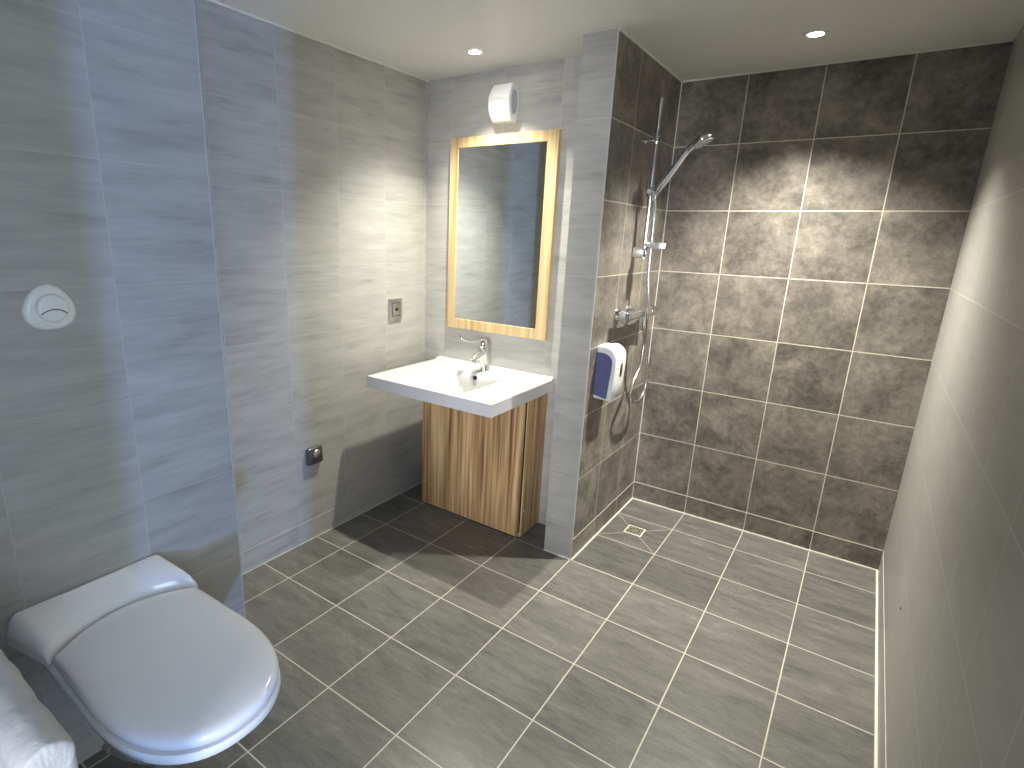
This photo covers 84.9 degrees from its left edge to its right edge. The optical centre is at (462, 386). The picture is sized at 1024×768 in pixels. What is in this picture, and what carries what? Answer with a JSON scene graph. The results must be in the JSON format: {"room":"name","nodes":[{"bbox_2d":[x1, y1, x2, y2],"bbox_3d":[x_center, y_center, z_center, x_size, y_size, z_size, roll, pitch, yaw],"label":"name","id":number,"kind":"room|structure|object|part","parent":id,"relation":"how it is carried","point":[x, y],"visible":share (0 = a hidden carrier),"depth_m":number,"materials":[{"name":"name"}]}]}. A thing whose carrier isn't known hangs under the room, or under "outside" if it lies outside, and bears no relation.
{"room":"bathroom","nodes":[
{"label":"bathroom","id":0,"kind":"room"},
{"bbox_2d":[6,555,197,666],"bbox_3d":[-1.044,0.642,1.648,0.159,0.103,0.453,12,18,34],"label":"cover","id":1,"kind":"object","parent":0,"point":[42,631],"depth_m":1.61,"materials":[{"name":"ceramic"}]},
{"bbox_2d":[0,0,244,764],"bbox_3d":[-1.489,-0.011,1.386,0.496,2.467,1.627,12,18,34],"label":"wall pier","id":2,"kind":"object","parent":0,"point":[115,451],"visible":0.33,"depth_m":1.57,"materials":[{"name":"tile"}]},
{"bbox_2d":[21,284,75,329],"bbox_3d":[-1.073,-0.204,1.453,0.034,0.120,0.121,12,18,34],"label":"flush plate","id":3,"kind":"object","parent":2,"relation":"attached to","point":[46,306],"visible":1,"depth_m":1.44,"materials":[{"name":"white plastic"}]},
{"bbox_2d":[6,555,280,765],"bbox_3d":[-0.818,0.857,1.536,0.726,0.445,0.460,12,18,34],"label":"toilet","id":4,"kind":"object","parent":2,"relation":"attached to","point":[156,669],"visible":1,"depth_m":1.46,"materials":[{"name":"ceramic"}]},
{"bbox_3d":[-0.809,0.904,1.564,0.726,0.339,0.424,12,18,34],"label":"bowl","id":5,"kind":"part","parent":4,"relation":"part of","materials":[{"name":"ceramic"}]},
{"bbox_3d":[-0.767,0.726,1.488,0.630,0.039,0.414,12,18,34],"label":"lid","id":6,"kind":"part","parent":4,"relation":"part of","materials":[{"name":"plastic"}]},
{"bbox_2d":[193,0,245,617],"bbox_3d":[-0.812,-0.125,1.886,0.005,2.467,0.004,12,18,34],"label":"trim","id":7,"kind":"structure","parent":2,"relation":"attached to","point":[193,0],"depth_m":1.83,"materials":[{"name":"grey"}]},
{"bbox_2d":[194,0,427,552],"bbox_3d":[-1.246,-0.228,2.216,0.120,2.467,3.540,12,18,34],"label":"wall","id":8,"kind":"structure","parent":0,"point":[317,152],"depth_m":2.75,"materials":[{"name":"tile"}]},
{"bbox_2d":[306,445,322,465],"bbox_3d":[-0.776,0.367,2.943,0.036,0.092,0.096,12,18,34],"label":"wall socket","id":9,"kind":"object","parent":8,"relation":"attached to","point":[314,455],"visible":1,"depth_m":2.93,"materials":[{"name":"metal"}]},
{"bbox_3d":[-0.763,0.358,2.939,0.014,0.048,0.048,12,18,34],"label":"knob","id":10,"kind":"part","parent":9,"relation":"part of","materials":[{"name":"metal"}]},
{"bbox_2d":[206,0,428,81],"bbox_3d":[-0.680,-1.562,2.498,0.007,0.007,1.673,12,18,34],"label":"trim","id":11,"kind":"structure","parent":8,"relation":"attached to","point":[212,1],"depth_m":2.49,"materials":[{"name":"grey"}]},
{"bbox_2d":[240,467,421,573],"bbox_3d":[-0.754,0.756,3.127,0.002,0.115,1.673,12,18,34],"label":"baseboard","id":12,"kind":"structure","parent":8,"relation":"attached to","point":[265,551],"depth_m":3.10,"materials":[{"name":"tile"}]},
{"bbox_2d":[242,482,421,574],"bbox_3d":[-0.755,0.813,3.142,0.004,0.004,1.673,12,18,34],"label":"trim","id":13,"kind":"structure","parent":8,"relation":"attached to","point":[421,482],"depth_m":3.13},
{"bbox_2d":[389,298,401,320],"bbox_3d":[-0.389,-0.449,3.261,0.017,0.125,0.109,12,18,34],"label":"light switch","id":14,"kind":"object","parent":8,"relation":"attached to","point":[395,305],"visible":1,"depth_m":3.25,"materials":[{"name":"plastic"}]},
{"bbox_2d":[78,483,875,767],"bbox_3d":[-0.015,1.188,2.079,2.826,0.120,4.220,12,18,34],"label":"floor","id":15,"kind":"structure","parent":0,"point":[409,632],"depth_m":2.30,"materials":[{"name":"tile"}]},
{"bbox_2d":[422,393,547,536],"bbox_3d":[0.110,0.378,3.295,0.703,0.816,0.243,12,18,34],"label":"vanity cabinet","id":16,"kind":"object","parent":15,"relation":"on","point":[484,470],"visible":0.85,"depth_m":3.17,"materials":[{"name":"brown wood"}]},
{"bbox_2d":[367,356,553,417],"bbox_3d":[-0.008,0.013,3.049,0.805,0.149,0.629,12,18,34],"label":"washbasin","id":17,"kind":"object","parent":16,"relation":"in","point":[458,384],"visible":1,"depth_m":2.96,"materials":[{"name":"white ceramic"}]},
{"bbox_2d":[459,335,489,370],"bbox_3d":[0.085,-0.185,3.146,0.191,0.205,0.104,-6,17,-26],"label":"faucet","id":18,"kind":"object","parent":17,"relation":"on","point":[482,354],"visible":1,"depth_m":3.14,"materials":[{"name":"silver metal"}]},
{"bbox_3d":[0.056,-0.267,3.134,0.149,0.043,0.028,-2,16,-14],"label":"lever","id":19,"kind":"part","parent":18,"relation":"part of","materials":[{"name":"silver metal"}]},
{"bbox_3d":[0.090,-0.171,3.138,0.044,0.073,0.115,12,18,34],"label":"spout","id":20,"kind":"part","parent":18,"relation":"part of","materials":[{"name":"silver metal"}]},
{"bbox_3d":[0.392,0.433,3.114,0.018,0.812,0.216,12,18,34],"label":"panel","id":21,"kind":"part","parent":16,"relation":"part of","materials":[{"name":"brown wood"}]},
{"bbox_2d":[623,524,645,536],"bbox_3d":[1.003,0.841,3.243,0.100,0.003,0.100,12,18,34],"label":"floor drain","id":22,"kind":"object","parent":15,"relation":"on","point":[633,530],"visible":1,"depth_m":3.24,"materials":[{"name":"metal"}]},
{"bbox_2d":[425,55,581,524],"bbox_3d":[0.232,-0.457,3.231,1.053,2.467,0.120,12,18,34],"label":"wall","id":23,"kind":"structure","parent":0,"point":[548,90],"depth_m":3.08,"materials":[{"name":"tile"}]},
{"bbox_2d":[488,83,518,123],"bbox_3d":[0.206,-1.454,2.866,0.142,0.175,0.094,12,18,34],"label":"wall lamp","id":24,"kind":"object","parent":23,"relation":"attached to","point":[503,100],"visible":1,"depth_m":2.84,"materials":[{"name":"white plastic"}]},
{"bbox_2d":[511,89,517,113],"bbox_3d":[0.261,-1.443,2.830,0.008,0.116,0.060,12,18,34],"label":"grille","id":25,"kind":"object","parent":24,"relation":"attached to","point":[514,92],"depth_m":2.83,"materials":[{"name":"grey plastic"}]},
{"bbox_2d":[447,129,561,340],"bbox_3d":[0.199,-0.815,3.071,0.671,1.056,0.030,12,18,34],"label":"wall mirror","id":26,"kind":"object","parent":23,"relation":"attached to","point":[503,195],"visible":1,"depth_m":3.04,"materials":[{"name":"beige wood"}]},
{"bbox_3d":[0.180,-0.334,3.205,0.553,0.057,0.030,12,18,34],"label":"frame rail","id":27,"kind":"part","parent":26,"relation":"part of","materials":[{"name":"beige wood"}]},
{"bbox_3d":[0.210,-1.300,2.943,0.553,0.052,0.030,12,18,34],"label":"frame rail","id":28,"kind":"part","parent":26,"relation":"part of","materials":[{"name":"beige wood"}]},
{"bbox_2d":[544,29,680,558],"bbox_3d":[0.815,-0.380,3.014,0.159,2.467,0.926,12,18,34],"label":"wall","id":29,"kind":"structure","parent":0,"point":[611,429],"depth_m":2.74,"materials":[{"name":"tile"}]},
{"bbox_2d":[544,549,570,559],"bbox_3d":[0.504,0.898,2.971,0.157,0.005,0.004,12,18,34],"label":"trim","id":30,"kind":"structure","parent":29,"relation":"attached to","point":[544,549],"depth_m":2.97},
{"bbox_2d":[570,28,619,558],"bbox_3d":[0.605,-0.279,2.608,0.006,2.462,0.006,12,18,34],"label":"trim","id":31,"kind":"structure","parent":29,"relation":"attached to","point":[618,28],"depth_m":2.55,"materials":[{"name":"grey"}]},
{"bbox_2d":[571,498,632,559],"bbox_3d":[0.842,0.823,3.285,0.010,0.006,0.916,12,18,34],"label":"trim","id":32,"kind":"structure","parent":29,"relation":"attached to","point":[620,510],"depth_m":3.23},
{"bbox_2d":[593,342,625,400],"bbox_3d":[0.738,-0.072,2.774,0.099,0.270,0.149,12,18,34],"label":"soap dispenser","id":33,"kind":"object","parent":29,"relation":"attached to","point":[611,357],"visible":1,"depth_m":2.72,"materials":[{"name":"white plastic"}]},
{"bbox_3d":[0.689,-0.049,2.726,0.079,0.228,0.007,12,18,34],"label":"panel","id":34,"kind":"part","parent":33,"relation":"part of","materials":[{"name":"blue plastic"}]},
{"bbox_2d":[614,305,656,323],"bbox_3d":[0.906,-0.378,2.922,0.097,0.079,0.427,12,18,34],"label":"shower mixer","id":35,"kind":"object","parent":29,"relation":"attached to","point":[624,316],"visible":0.95,"depth_m":2.82,"materials":[{"name":"silver metal"}]},
{"bbox_3d":[0.810,-0.342,2.763,0.062,0.062,0.051,12,18,34],"label":"knob","id":36,"kind":"part","parent":35,"relation":"part of","materials":[{"name":"silver metal"}]},
{"bbox_2d":[628,195,656,403],"bbox_3d":[0.988,-0.437,2.950,0.044,1.108,0.263,12,18,34],"label":"shower hose","id":37,"kind":"object","parent":35,"relation":"attached to","point":[645,324],"visible":1,"depth_m":2.97,"materials":[{"name":"metal"}]},
{"bbox_3d":[1.028,-0.414,3.055,0.062,0.062,0.061,12,18,34],"label":"knob","id":38,"kind":"part","parent":35,"relation":"part of","materials":[{"name":"silver metal"}]},
{"bbox_2d":[632,98,665,257],"bbox_3d":[0.954,-1.006,2.734,0.163,0.740,0.078,12,18,34],"label":"shower rail","id":39,"kind":"object","parent":29,"relation":"attached to","point":[637,252],"visible":1,"depth_m":2.74,"materials":[{"name":"silver metal"}]},
{"bbox_3d":[0.936,-1.010,2.746,0.026,0.740,0.026,12,18,34],"label":"rail","id":40,"kind":"part","parent":39,"relation":"part of","materials":[{"name":"silver metal"}]},
{"bbox_3d":[0.967,-0.703,2.799,0.107,0.032,0.078,12,18,34],"label":"soap dish","id":41,"kind":"part","parent":39,"relation":"part of","materials":[{"name":"silver metal"}]},
{"bbox_2d":[656,133,713,192],"bbox_3d":[1.050,-1.053,2.650,0.243,0.258,0.100,12,18,34],"label":"shower head","id":42,"kind":"object","parent":39,"relation":"attached to","point":[700,141],"visible":1,"depth_m":2.63,"materials":[{"name":"silver metal"}]},
{"bbox_3d":[1.011,-1.036,2.684,0.148,0.204,0.035,12,18,34],"label":"handle","id":43,"kind":"part","parent":42,"relation":"part of","materials":[{"name":"silver metal"}]},
{"bbox_3d":[1.118,-1.124,2.582,0.071,0.043,0.080,12,18,34],"label":"spray plate","id":44,"kind":"part","parent":42,"relation":"part of","materials":[{"name":"silver metal"}]},
{"bbox_2d":[619,28,682,81],"bbox_3d":[0.915,-1.552,2.645,0.007,0.007,0.919,12,18,34],"label":"trim","id":45,"kind":"structure","parent":29,"relation":"attached to","point":[620,29],"depth_m":2.56,"materials":[{"name":"grey"}]},
{"bbox_2d":[214,0,1023,80],"bbox_3d":[0.062,-1.308,1.403,2.826,0.120,4.220,12,18,34],"label":"ceiling","id":46,"kind":"structure","parent":0,"point":[429,40],"depth_m":2.27,"materials":[{"name":"paint"}]},
{"bbox_2d":[465,48,484,54],"bbox_3d":[0.059,-1.572,2.622,0.092,0.007,0.092,12,18,34],"label":"recessed light","id":47,"kind":"object","parent":46,"relation":"in","point":[471,51],"visible":1,"depth_m":2.61,"materials":[{"name":"white plastic"}]},
{"bbox_2d":[803,29,828,37],"bbox_3d":[1.439,-1.434,2.270,0.092,0.007,0.092,12,18,34],"label":"recessed light","id":48,"kind":"object","parent":46,"relation":"in","point":[816,33],"visible":1,"depth_m":2.26,"materials":[{"name":"white plastic"}]},
{"bbox_2d":[635,41,1013,567],"bbox_3d":[1.702,-0.355,3.023,1.593,2.467,0.120,12,18,34],"label":"wall","id":49,"kind":"structure","parent":0,"point":[810,255],"depth_m":2.86,"materials":[{"name":"tile"}]},
{"bbox_2d":[632,83,681,496],"bbox_3d":[1.150,-0.458,3.331,0.004,2.461,0.004,12,18,34],"label":"trim","id":50,"kind":"structure","parent":49,"relation":"attached to","point":[681,83],"depth_m":3.27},
{"bbox_2d":[632,497,876,570],"bbox_3d":[1.642,0.849,3.283,1.316,0.006,0.010,12,18,34],"label":"trim","id":51,"kind":"structure","parent":49,"relation":"attached to","point":[632,497],"depth_m":3.22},
{"bbox_2d":[633,481,881,569],"bbox_3d":[1.646,0.790,3.270,1.308,0.113,0.002,12,18,34],"label":"baseboard","id":52,"kind":"structure","parent":49,"relation":"attached to","point":[846,550],"depth_m":3.21,"materials":[{"name":"tile"}]},
{"bbox_2d":[681,39,1013,82],"bbox_3d":[1.716,-1.526,2.641,1.316,0.007,0.007,12,18,34],"label":"trim","id":53,"kind":"structure","parent":49,"relation":"attached to","point":[1011,40],"depth_m":2.56,"materials":[{"name":"grey"}]},
{"bbox_2d":[883,25,1023,767],"bbox_3d":[1.058,0.186,0.952,0.120,2.467,4.100,12,18,34],"label":"wall","id":54,"kind":"structure","parent":0,"point":[953,552],"depth_m":1.49,"materials":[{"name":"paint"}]},
{"bbox_2d":[874,570,877,767],"bbox_3d":[1.230,1.274,1.659,0.010,0.008,3.190,12,18,34],"label":"trim","id":55,"kind":"structure","parent":54,"relation":"attached to","point":[876,601],"depth_m":2.18,"materials":[{"name":"white"}]},
{"bbox_2d":[877,553,885,767],"bbox_3d":[1.235,1.218,1.641,0.002,0.111,3.190,12,18,34],"label":"baseboard","id":56,"kind":"structure","parent":54,"relation":"attached to","point":[881,729],"depth_m":2.10,"materials":[{"name":"tile"}]},
{"bbox_3d":[-0.988,0.616,1.134,0.819,0.260,0.100,12,18,34],"label":"grab rail","id":57,"kind":"object","parent":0,"visible":0},
{"bbox_2d":[0,649,77,767],"bbox_3d":[-0.957,0.678,1.105,0.735,0.368,0.119,12,18,34],"label":"towel","id":58,"kind":"object","parent":57,"relation":"on","point":[31,736],"visible":1,"depth_m":0.90,"materials":[{"name":"white fabric"}]}
]}

